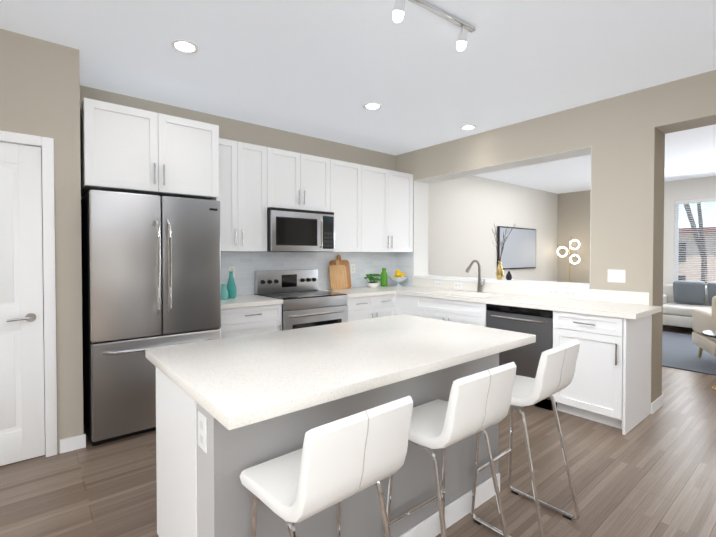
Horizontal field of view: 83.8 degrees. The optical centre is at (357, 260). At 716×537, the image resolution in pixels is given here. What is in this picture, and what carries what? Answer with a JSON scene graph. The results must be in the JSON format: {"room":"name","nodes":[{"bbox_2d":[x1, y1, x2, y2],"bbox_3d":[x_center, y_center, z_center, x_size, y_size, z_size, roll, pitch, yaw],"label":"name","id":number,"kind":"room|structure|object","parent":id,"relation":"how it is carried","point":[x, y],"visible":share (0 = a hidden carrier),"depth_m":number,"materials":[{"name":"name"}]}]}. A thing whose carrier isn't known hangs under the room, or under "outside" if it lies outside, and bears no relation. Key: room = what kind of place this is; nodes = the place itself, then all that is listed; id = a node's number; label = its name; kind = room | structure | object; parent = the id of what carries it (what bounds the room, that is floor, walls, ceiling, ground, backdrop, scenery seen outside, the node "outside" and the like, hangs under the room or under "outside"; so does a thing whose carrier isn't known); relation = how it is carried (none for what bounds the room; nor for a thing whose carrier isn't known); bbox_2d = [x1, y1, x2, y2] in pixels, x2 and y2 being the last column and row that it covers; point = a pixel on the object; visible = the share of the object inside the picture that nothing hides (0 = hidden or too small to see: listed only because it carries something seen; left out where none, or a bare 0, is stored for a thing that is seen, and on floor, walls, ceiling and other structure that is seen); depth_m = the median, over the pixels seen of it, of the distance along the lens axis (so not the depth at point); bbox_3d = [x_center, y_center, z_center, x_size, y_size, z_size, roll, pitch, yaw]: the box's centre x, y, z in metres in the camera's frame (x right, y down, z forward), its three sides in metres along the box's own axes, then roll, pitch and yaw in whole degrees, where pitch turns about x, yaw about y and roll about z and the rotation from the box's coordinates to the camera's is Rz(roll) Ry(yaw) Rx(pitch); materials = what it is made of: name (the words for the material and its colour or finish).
{"room":"kitchen","nodes":[
{"label":"kitchen","id":0,"kind":"room"},
{"bbox_2d":[0,29,82,453],"bbox_3d":[-2.965,-0.063,1.956,2.646,2.740,0.120,-1,1,-40],"label":"wall","id":1,"kind":"structure","parent":0,"point":[39,87],"depth_m":2.68,"materials":[{"name":"beige paint"}]},
{"bbox_2d":[0,142,44,465],"bbox_3d":[-2.381,0.275,2.367,0.807,2.034,0.094,-1,1,-40],"label":"closet door","id":2,"kind":"structure","parent":1,"relation":"in","point":[22,425],"depth_m":2.56,"materials":[{"name":"white wood"}]},
{"bbox_2d":[0,130,56,456],"bbox_3d":[-2.414,0.246,2.406,0.937,2.107,0.136,-1,1,-40],"label":"door frame","id":3,"kind":"structure","parent":1,"relation":"attached to","point":[46,144],"depth_m":2.63,"materials":[{"name":"white wood"}]},
{"bbox_2d":[41,170,44,413],"bbox_3d":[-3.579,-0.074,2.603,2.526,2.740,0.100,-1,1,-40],"label":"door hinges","id":4,"kind":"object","parent":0,"point":[42,256],"depth_m":3.33,"materials":[{"name":"silver metal"}]},
{"bbox_2d":[80,85,395,295],"bbox_3d":[-0.882,-0.106,4.590,4.164,2.740,0.140,-1,1,-40],"label":"wall","id":5,"kind":"structure","parent":0,"point":[241,131],"depth_m":4.35,"materials":[{"name":"beige paint"}]},
{"bbox_2d":[80,98,219,200],"bbox_3d":[-1.749,-0.838,3.323,0.939,0.604,0.681,-1,1,-40],"label":"upper cabinet","id":6,"kind":"object","parent":5,"relation":"attached to","point":[125,149],"depth_m":3.02,"materials":[{"name":"white wood"}]},
{"bbox_2d":[220,138,275,251],"bbox_3d":[-1.237,-0.623,3.978,0.677,1.054,0.331,-1,1,-40],"label":"upper cabinet","id":7,"kind":"object","parent":5,"relation":"attached to","point":[247,171],"depth_m":3.89,"materials":[{"name":"white wood"}]},
{"bbox_2d":[276,149,331,211],"bbox_3d":[-0.721,-0.852,4.402,0.781,0.610,0.331,-1,1,-40],"label":"upper cabinet","id":8,"kind":"object","parent":5,"relation":"attached to","point":[303,181],"depth_m":4.29,"materials":[{"name":"white wood"}]},
{"bbox_2d":[265,207,333,251],"bbox_3d":[-0.673,-0.324,4.352,0.772,0.439,0.456,-1,1,-40],"label":"microwave","id":9,"kind":"object","parent":8,"relation":"attached to","point":[293,230],"visible":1,"depth_m":4.18,"materials":[{"name":"grey metal"}]},
{"bbox_2d":[221,252,396,294],"bbox_3d":[-0.537,0.122,4.778,2.760,0.457,0.008,-1,1,-40],"label":"tile backsplash","id":10,"kind":"structure","parent":5,"relation":"attached to","point":[246,264],"depth_m":4.70,"materials":[{"name":"tile"}]},
{"bbox_2d":[228,266,234,277],"bbox_3d":[-1.306,0.114,4.128,0.070,0.115,0.006,-1,1,-40],"label":"electrical outlet","id":11,"kind":"object","parent":10,"relation":"attached to","point":[231,268],"visible":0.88,"depth_m":4.13,"materials":[{"name":"white plastic"}]},
{"bbox_2d":[351,264,354,272],"bbox_3d":[-0.066,0.098,5.155,0.070,0.115,0.006,-1,1,-40],"label":"electrical outlet","id":12,"kind":"object","parent":10,"relation":"attached to","point":[352,268],"visible":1,"depth_m":5.15,"materials":[{"name":"white plastic"}]},
{"bbox_2d":[332,159,367,251],"bbox_3d":[-0.243,-0.637,4.801,0.577,1.054,0.331,-1,1,-40],"label":"upper cabinet","id":13,"kind":"object","parent":5,"relation":"attached to","point":[349,180],"depth_m":4.72,"materials":[{"name":"white wood"}]},
{"bbox_2d":[368,166,412,251],"bbox_3d":[0.265,-0.644,5.221,0.976,1.054,0.331,-1,1,-40],"label":"upper cabinet","id":14,"kind":"object","parent":5,"relation":"attached to","point":[390,192],"depth_m":5.12,"materials":[{"name":"white wood"}]},
{"bbox_2d":[0,325,715,536],"bbox_3d":[2.187,1.340,3.012,12.500,0.100,7.320,-1,1,-40],"label":"floor","id":15,"kind":"structure","parent":0,"point":[652,475],"depth_m":2.35,"materials":[{"name":"brown wood"}]},
{"bbox_2d":[81,190,220,445],"bbox_3d":[-1.694,0.393,3.269,0.900,1.785,0.844,-1,1,-40],"label":"fridge","id":16,"kind":"object","parent":15,"relation":"on","point":[151,271],"visible":0.92,"depth_m":2.91,"materials":[{"name":"grey metal"}]},
{"bbox_2d":[219,305,281,338],"bbox_3d":[-1.164,0.841,3.866,0.616,0.870,0.631,-1,1,-40],"label":"base cabinet","id":17,"kind":"object","parent":15,"relation":"on","point":[259,319],"depth_m":3.62,"materials":[{"name":"white wood"}]},
{"bbox_2d":[221,294,282,308],"bbox_3d":[-1.158,0.386,3.851,0.616,0.040,0.652,-1,1,-40],"label":"countertop","id":18,"kind":"structure","parent":17,"relation":"on","point":[243,301],"depth_m":3.69,"materials":[{"name":"white stone"}]},
{"bbox_2d":[221,284,227,299],"bbox_3d":[-1.281,0.293,3.811,0.084,0.145,0.084,-1,1,-40],"label":"glass vase","id":19,"kind":"object","parent":18,"relation":"on","point":[224,293],"visible":0.88,"depth_m":3.79,"materials":[{"name":"teal glass"}]},
{"bbox_2d":[227,271,236,297],"bbox_3d":[-1.248,0.233,3.928,0.104,0.262,0.104,-1,1,-40],"label":"vase","id":20,"kind":"object","parent":18,"relation":"on","point":[231,289],"visible":0.92,"depth_m":3.90,"materials":[{"name":"teal glass"}]},
{"bbox_2d":[254,269,347,330],"bbox_3d":[-0.593,0.687,4.272,0.774,1.165,0.707,-1,1,-40],"label":"range","id":21,"kind":"object","parent":15,"relation":"on","point":[307,302],"visible":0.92,"depth_m":4.22,"materials":[{"name":"grey metal"}]},
{"bbox_2d":[239,396,412,536],"bbox_3d":[-0.104,0.859,1.225,0.404,0.920,0.414,-1,1,-40],"label":"stool","id":22,"kind":"object","parent":15,"relation":"on","point":[330,464],"visible":1,"depth_m":1.08,"materials":[{"name":"white leather"}]},
{"bbox_2d":[156,354,499,536],"bbox_3d":[-0.057,0.872,2.023,1.617,0.868,0.756,-1,1,-40],"label":"kitchen island","id":23,"kind":"object","parent":15,"relation":"on","point":[201,492],"depth_m":1.56,"materials":[{"name":"grey"}]},
{"bbox_2d":[145,314,535,433],"bbox_3d":[-0.007,0.417,1.969,1.680,0.040,0.976,-1,1,-40],"label":"island countertop","id":24,"kind":"structure","parent":23,"relation":"on","point":[248,380],"depth_m":1.62,"materials":[{"name":"white stone"}]},
{"bbox_2d":[347,293,390,321],"bbox_3d":[-0.027,0.826,4.808,0.768,0.870,0.631,-1,1,-40],"label":"base cabinet","id":25,"kind":"object","parent":15,"relation":"on","point":[359,308],"depth_m":4.51,"materials":[{"name":"white wood"}]},
{"bbox_2d":[320,285,426,296],"bbox_3d":[0.213,0.368,4.986,1.376,0.040,0.652,-1,1,-40],"label":"countertop","id":26,"kind":"structure","parent":25,"relation":"on","point":[381,291],"depth_m":4.76,"materials":[{"name":"white stone"}]},
{"bbox_2d":[329,255,350,289],"bbox_3d":[-0.229,0.133,4.952,0.340,0.427,0.110,-1,1,-40],"label":"cutting boards","id":27,"kind":"object","parent":26,"relation":"on","point":[339,274],"visible":0.98,"depth_m":4.92,"materials":[{"name":"brown wood"}]},
{"bbox_2d":[364,274,380,287],"bbox_3d":[0.192,0.254,5.153,0.229,0.180,0.206,-1,1,-40],"label":"potted plant","id":28,"kind":"object","parent":26,"relation":"on","point":[373,284],"visible":1,"depth_m":5.09,"materials":[{"name":"green plant"}]},
{"bbox_2d":[381,268,387,286],"bbox_3d":[0.351,0.218,5.382,0.094,0.245,0.094,-1,1,-40],"label":"bottle","id":29,"kind":"object","parent":26,"relation":"on","point":[384,279],"visible":0.98,"depth_m":5.35,"materials":[{"name":"green glass"}]},
{"bbox_2d":[389,270,407,286],"bbox_3d":[0.542,0.228,5.372,0.270,0.226,0.270,-1,1,-40],"label":"lemon bowl","id":30,"kind":"object","parent":26,"relation":"on","point":[398,277],"visible":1,"depth_m":5.32,"materials":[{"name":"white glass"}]},
{"bbox_2d":[391,293,418,315],"bbox_3d":[0.785,0.825,4.843,0.688,0.870,0.399,-1,1,-40],"label":"base cabinet","id":31,"kind":"object","parent":15,"relation":"on","point":[401,303],"depth_m":4.67,"materials":[{"name":"white wood"}]},
{"bbox_2d":[384,362,516,536],"bbox_3d":[0.353,0.852,1.610,0.403,0.920,0.413,-1,1,-40],"label":"stool","id":32,"kind":"object","parent":15,"relation":"on","point":[477,402],"visible":0.79,"depth_m":1.48,"materials":[{"name":"white leather"}]},
{"bbox_2d":[419,297,514,326],"bbox_3d":[1.185,0.832,4.403,0.632,0.870,0.909,-1,1,-40],"label":"base cabinet","id":33,"kind":"object","parent":15,"relation":"on","point":[465,312],"depth_m":4.14,"materials":[{"name":"white wood"}]},
{"bbox_2d":[471,339,579,536],"bbox_3d":[0.829,0.846,2.011,0.406,0.920,0.416,-1,1,-40],"label":"stool","id":34,"kind":"object","parent":15,"relation":"on","point":[555,373],"visible":0.83,"depth_m":1.90,"materials":[{"name":"white leather"}]},
{"bbox_2d":[557,236,579,281],"bbox_3d":[4.560,0.324,8.643,0.280,1.750,0.474,-1,1,-40],"label":"lamp","id":35,"kind":"object","parent":15,"relation":"on","point":[569,254],"visible":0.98,"depth_m":8.60,"materials":[{"name":"gold metal"}]},
{"bbox_2d":[553,313,654,434],"bbox_3d":[2.050,0.849,3.359,0.632,0.870,0.536,-1,1,-40],"label":"base cabinet","id":36,"kind":"object","parent":15,"relation":"on","point":[610,384],"depth_m":3.12,"materials":[{"name":"white wood"}]},
{"bbox_2d":[486,304,556,410],"bbox_3d":[1.643,0.838,3.781,0.645,0.854,0.626,-1,1,-40],"label":"dishwasher","id":37,"kind":"object","parent":36,"relation":"in","point":[538,323],"visible":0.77,"depth_m":3.54,"materials":[{"name":"grey metal"}]},
{"bbox_2d":[395,289,661,320],"bbox_3d":[1.478,0.383,4.026,0.652,0.040,2.440,-1,1,-40],"label":"countertop","id":38,"kind":"structure","parent":36,"relation":"on","point":[557,305],"depth_m":3.55,"materials":[{"name":"white stone"}]},
{"bbox_2d":[463,293,482,296],"bbox_3d":[1.192,0.483,4.395,0.414,0.196,0.724,-1,1,-40],"label":"sink","id":39,"kind":"object","parent":38,"relation":"in","point":[464,294],"depth_m":4.51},
{"bbox_2d":[465,260,484,291],"bbox_3d":[1.312,0.171,4.463,0.281,0.369,0.101,-1,1,-40],"label":"faucet","id":40,"kind":"object","parent":38,"relation":"on","point":[467,270],"visible":1,"depth_m":4.53,"materials":[{"name":"silver metal"}]},
{"bbox_2d":[662,331,715,375],"bbox_3d":[4.831,1.245,5.383,2.600,0.012,2.000,-1,1,-40],"label":"living room rug","id":41,"kind":"object","parent":15,"relation":"on","point":[680,351],"visible":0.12,"depth_m":5.25,"materials":[{"name":"carpet"}]},
{"bbox_2d":[692,296,715,357],"bbox_3d":[4.554,0.819,4.691,0.800,0.858,0.800,0,1,25],"label":"armchair","id":42,"kind":"object","parent":41,"relation":"on","point":[703,319],"visible":0.94,"depth_m":4.81,"materials":[{"name":"beige fabric"}]},
{"bbox_2d":[663,280,715,327],"bbox_3d":[6.186,0.795,6.530,0.920,0.875,2.250,-1,1,-40],"label":"sofa","id":43,"kind":"object","parent":15,"relation":"on","point":[682,300],"visible":0.6,"depth_m":6.93,"materials":[{"name":"white fabric"}]},
{"bbox_2d":[702,330,715,390],"bbox_3d":[3.662,0.998,3.890,0.480,0.556,0.480,-1,1,-40],"label":"round side table","id":44,"kind":"object","parent":15,"relation":"on","point":[710,333],"visible":0.92,"depth_m":3.96,"materials":[{"name":"gold metal"}]},
{"bbox_2d":[0,0,715,193],"bbox_3d":[2.187,-1.500,2.966,12.500,0.100,7.320,-1,1,-40],"label":"ceiling","id":45,"kind":"structure","parent":0,"point":[325,69],"depth_m":2.88,"materials":[{"name":"white paint"}]},
{"bbox_2d":[171,39,198,53],"bbox_3d":[-1.164,-1.441,2.685,0.176,0.007,0.176,-1,1,-40],"label":"recessed light","id":46,"kind":"object","parent":45,"relation":"in","point":[184,46],"visible":1,"depth_m":2.68,"materials":[{"name":"white plastic"}]},
{"bbox_2d":[363,102,381,109],"bbox_3d":[0.138,-1.459,3.763,0.176,0.007,0.176,-1,1,-40],"label":"recessed light","id":47,"kind":"object","parent":45,"relation":"in","point":[372,106],"visible":0.98,"depth_m":3.76,"materials":[{"name":"white"}]},
{"bbox_2d":[393,0,475,50],"bbox_3d":[0.436,-1.359,2.276,0.682,0.157,0.075,-1,1,-36],"label":"track light","id":48,"kind":"object","parent":45,"relation":"attached to","point":[398,12],"visible":1,"depth_m":2.29,"materials":[{"name":"silver metal"}]},
{"bbox_2d":[460,125,475,129],"bbox_3d":[1.213,-1.469,4.393,0.176,0.007,0.176,-1,1,-40],"label":"recessed light","id":49,"kind":"object","parent":45,"relation":"in","point":[468,127],"visible":0.98,"depth_m":4.38,"materials":[{"name":"white"}]},
{"bbox_2d":[428,175,557,281],"bbox_3d":[2.607,-0.155,7.647,5.110,2.740,0.120,-1,1,-40],"label":"wall","id":50,"kind":"structure","parent":0,"point":[466,214],"depth_m":7.29,"materials":[{"name":"white paint"}]},
{"bbox_2d":[497,226,535,269],"bbox_3d":[3.223,-0.257,8.046,1.450,0.830,0.042,-1,1,-40],"label":"television","id":51,"kind":"object","parent":50,"relation":"attached to","point":[519,250],"depth_m":7.99,"materials":[{"name":"black"}]},
{"bbox_2d":[396,70,715,375],"bbox_3d":[2.673,-0.085,3.327,0.300,2.740,6.620,-1,1,-40],"label":"wall","id":52,"kind":"structure","parent":0,"point":[616,133],"depth_m":3.56,"materials":[{"name":"beige paint"}]},
{"bbox_2d":[413,275,589,288],"bbox_3d":[1.573,0.228,4.660,0.340,0.029,2.204,-1,1,-40],"label":"sill","id":53,"kind":"structure","parent":52,"relation":"attached to","point":[539,283],"depth_m":4.35,"materials":[{"name":"white"}]},
{"bbox_2d":[492,224,513,279],"bbox_3d":[1.637,-0.116,4.565,0.276,0.660,0.279,-1,1,-40],"label":"vase","id":54,"kind":"object","parent":53,"relation":"on","point":[499,273],"visible":1,"depth_m":4.57,"materials":[{"name":"brown metal"}]},
{"bbox_2d":[506,271,511,279],"bbox_3d":[1.703,0.165,4.501,0.068,0.100,0.068,-1,1,-40],"label":"vase","id":55,"kind":"object","parent":53,"relation":"on","point":[508,276],"visible":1,"depth_m":4.48,"materials":[{"name":"black ceramic"}]},
{"bbox_2d":[413,146,591,275],"bbox_3d":[1.573,-0.432,4.650,0.298,1.290,2.211,-1,1,-40],"label":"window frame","id":56,"kind":"structure","parent":52,"relation":"attached to","point":[420,266],"depth_m":5.42,"materials":[{"name":"white paint"}]},
{"bbox_2d":[397,252,648,304],"bbox_3d":[1.490,0.126,4.511,0.009,0.457,3.007,-1,1,-40],"label":"tile backsplash","id":57,"kind":"structure","parent":52,"relation":"attached to","point":[404,259],"depth_m":4.22,"materials":[{"name":"tile"}]},
{"bbox_2d":[435,281,441,286],"bbox_3d":[1.020,0.292,5.067,0.006,0.070,0.116,-1,1,-40],"label":"outlet","id":58,"kind":"object","parent":57,"relation":"attached to","point":[438,283],"visible":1,"depth_m":5.06,"materials":[{"name":"white plastic"}]},
{"bbox_2d":[454,282,461,288],"bbox_3d":[1.211,0.295,4.836,0.006,0.070,0.116,-1,1,-40],"label":"outlet","id":59,"kind":"object","parent":57,"relation":"attached to","point":[457,285],"visible":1,"depth_m":4.84,"materials":[{"name":"white plastic"}]},
{"bbox_2d":[547,288,558,295],"bbox_3d":[1.938,0.309,3.958,0.006,0.070,0.116,-1,1,-40],"label":"outlet","id":60,"kind":"object","parent":57,"relation":"attached to","point":[552,292],"visible":1,"depth_m":3.96,"materials":[{"name":"white plastic"}]},
{"bbox_2d":[564,289,576,297],"bbox_3d":[2.040,0.311,3.835,0.006,0.070,0.116,-1,1,-40],"label":"outlet","id":61,"kind":"object","parent":57,"relation":"attached to","point":[570,293],"visible":1,"depth_m":3.83,"materials":[{"name":"white plastic"}]},
{"bbox_2d":[608,269,625,282],"bbox_3d":[2.294,0.134,3.542,0.005,0.115,0.140,-1,1,-40],"label":"light switch","id":62,"kind":"object","parent":52,"relation":"attached to","point":[617,276],"visible":1,"depth_m":3.54,"materials":[{"name":"white plastic"}]},
{"bbox_2d":[557,176,715,283],"bbox_3d":[6.738,-0.141,6.771,0.144,2.740,6.740,-1,1,-40],"label":"wall","id":63,"kind":"structure","parent":0,"point":[574,212],"depth_m":8.75,"materials":[{"name":"beige paint"}]},
{"bbox_2d":[674,197,715,285],"bbox_3d":[6.754,-0.295,6.729,0.170,1.670,2.340,-1,1,-40],"label":"window blinds","id":64,"kind":"structure","parent":63,"relation":"in","point":[677,222],"depth_m":7.36,"materials":[{"name":"white"}]},
{"bbox_2d":[651,127,664,402],"bbox_3d":[2.584,0.083,3.436,0.298,2.400,0.003,-1,1,-40],"label":"wall","id":65,"kind":"structure","parent":0,"point":[658,246],"depth_m":3.43,"materials":[{"name":"beige paint"}]},
{"bbox_2d":[651,395,662,413],"bbox_3d":[2.583,1.238,3.447,0.312,0.090,0.012,-1,1,-40],"label":"baseboard","id":66,"kind":"structure","parent":65,"relation":"attached to","point":[655,405],"depth_m":3.42,"materials":[{"name":"white wood"}]},
{"label":"outside","id":67,"kind":"structure","parent":0,"visible":0},
{"bbox_3d":[35.000,3.866,35.476,79.800,0.200,70.000,-1,1,-40],"label":"ground","id":68,"kind":"structure","parent":67,"visible":0},
{"bbox_2d":[684,203,706,284],"bbox_3d":[13.246,-1.403,15.817,11.535,10.978,6.466,-1,1,-40],"label":"trees","id":69,"kind":"object","parent":68,"relation":"on","point":[705,261],"depth_m":12.61,"materials":[{"name":"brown plant"}]},
{"bbox_2d":[678,227,715,282],"bbox_3d":[35.404,0.779,25.373,12.800,6.300,30.600,-1,1,-40],"label":"building","id":70,"kind":"structure","parent":68,"relation":"on","point":[713,262],"depth_m":28.78,"materials":[{"name":"beige"}]}
]}

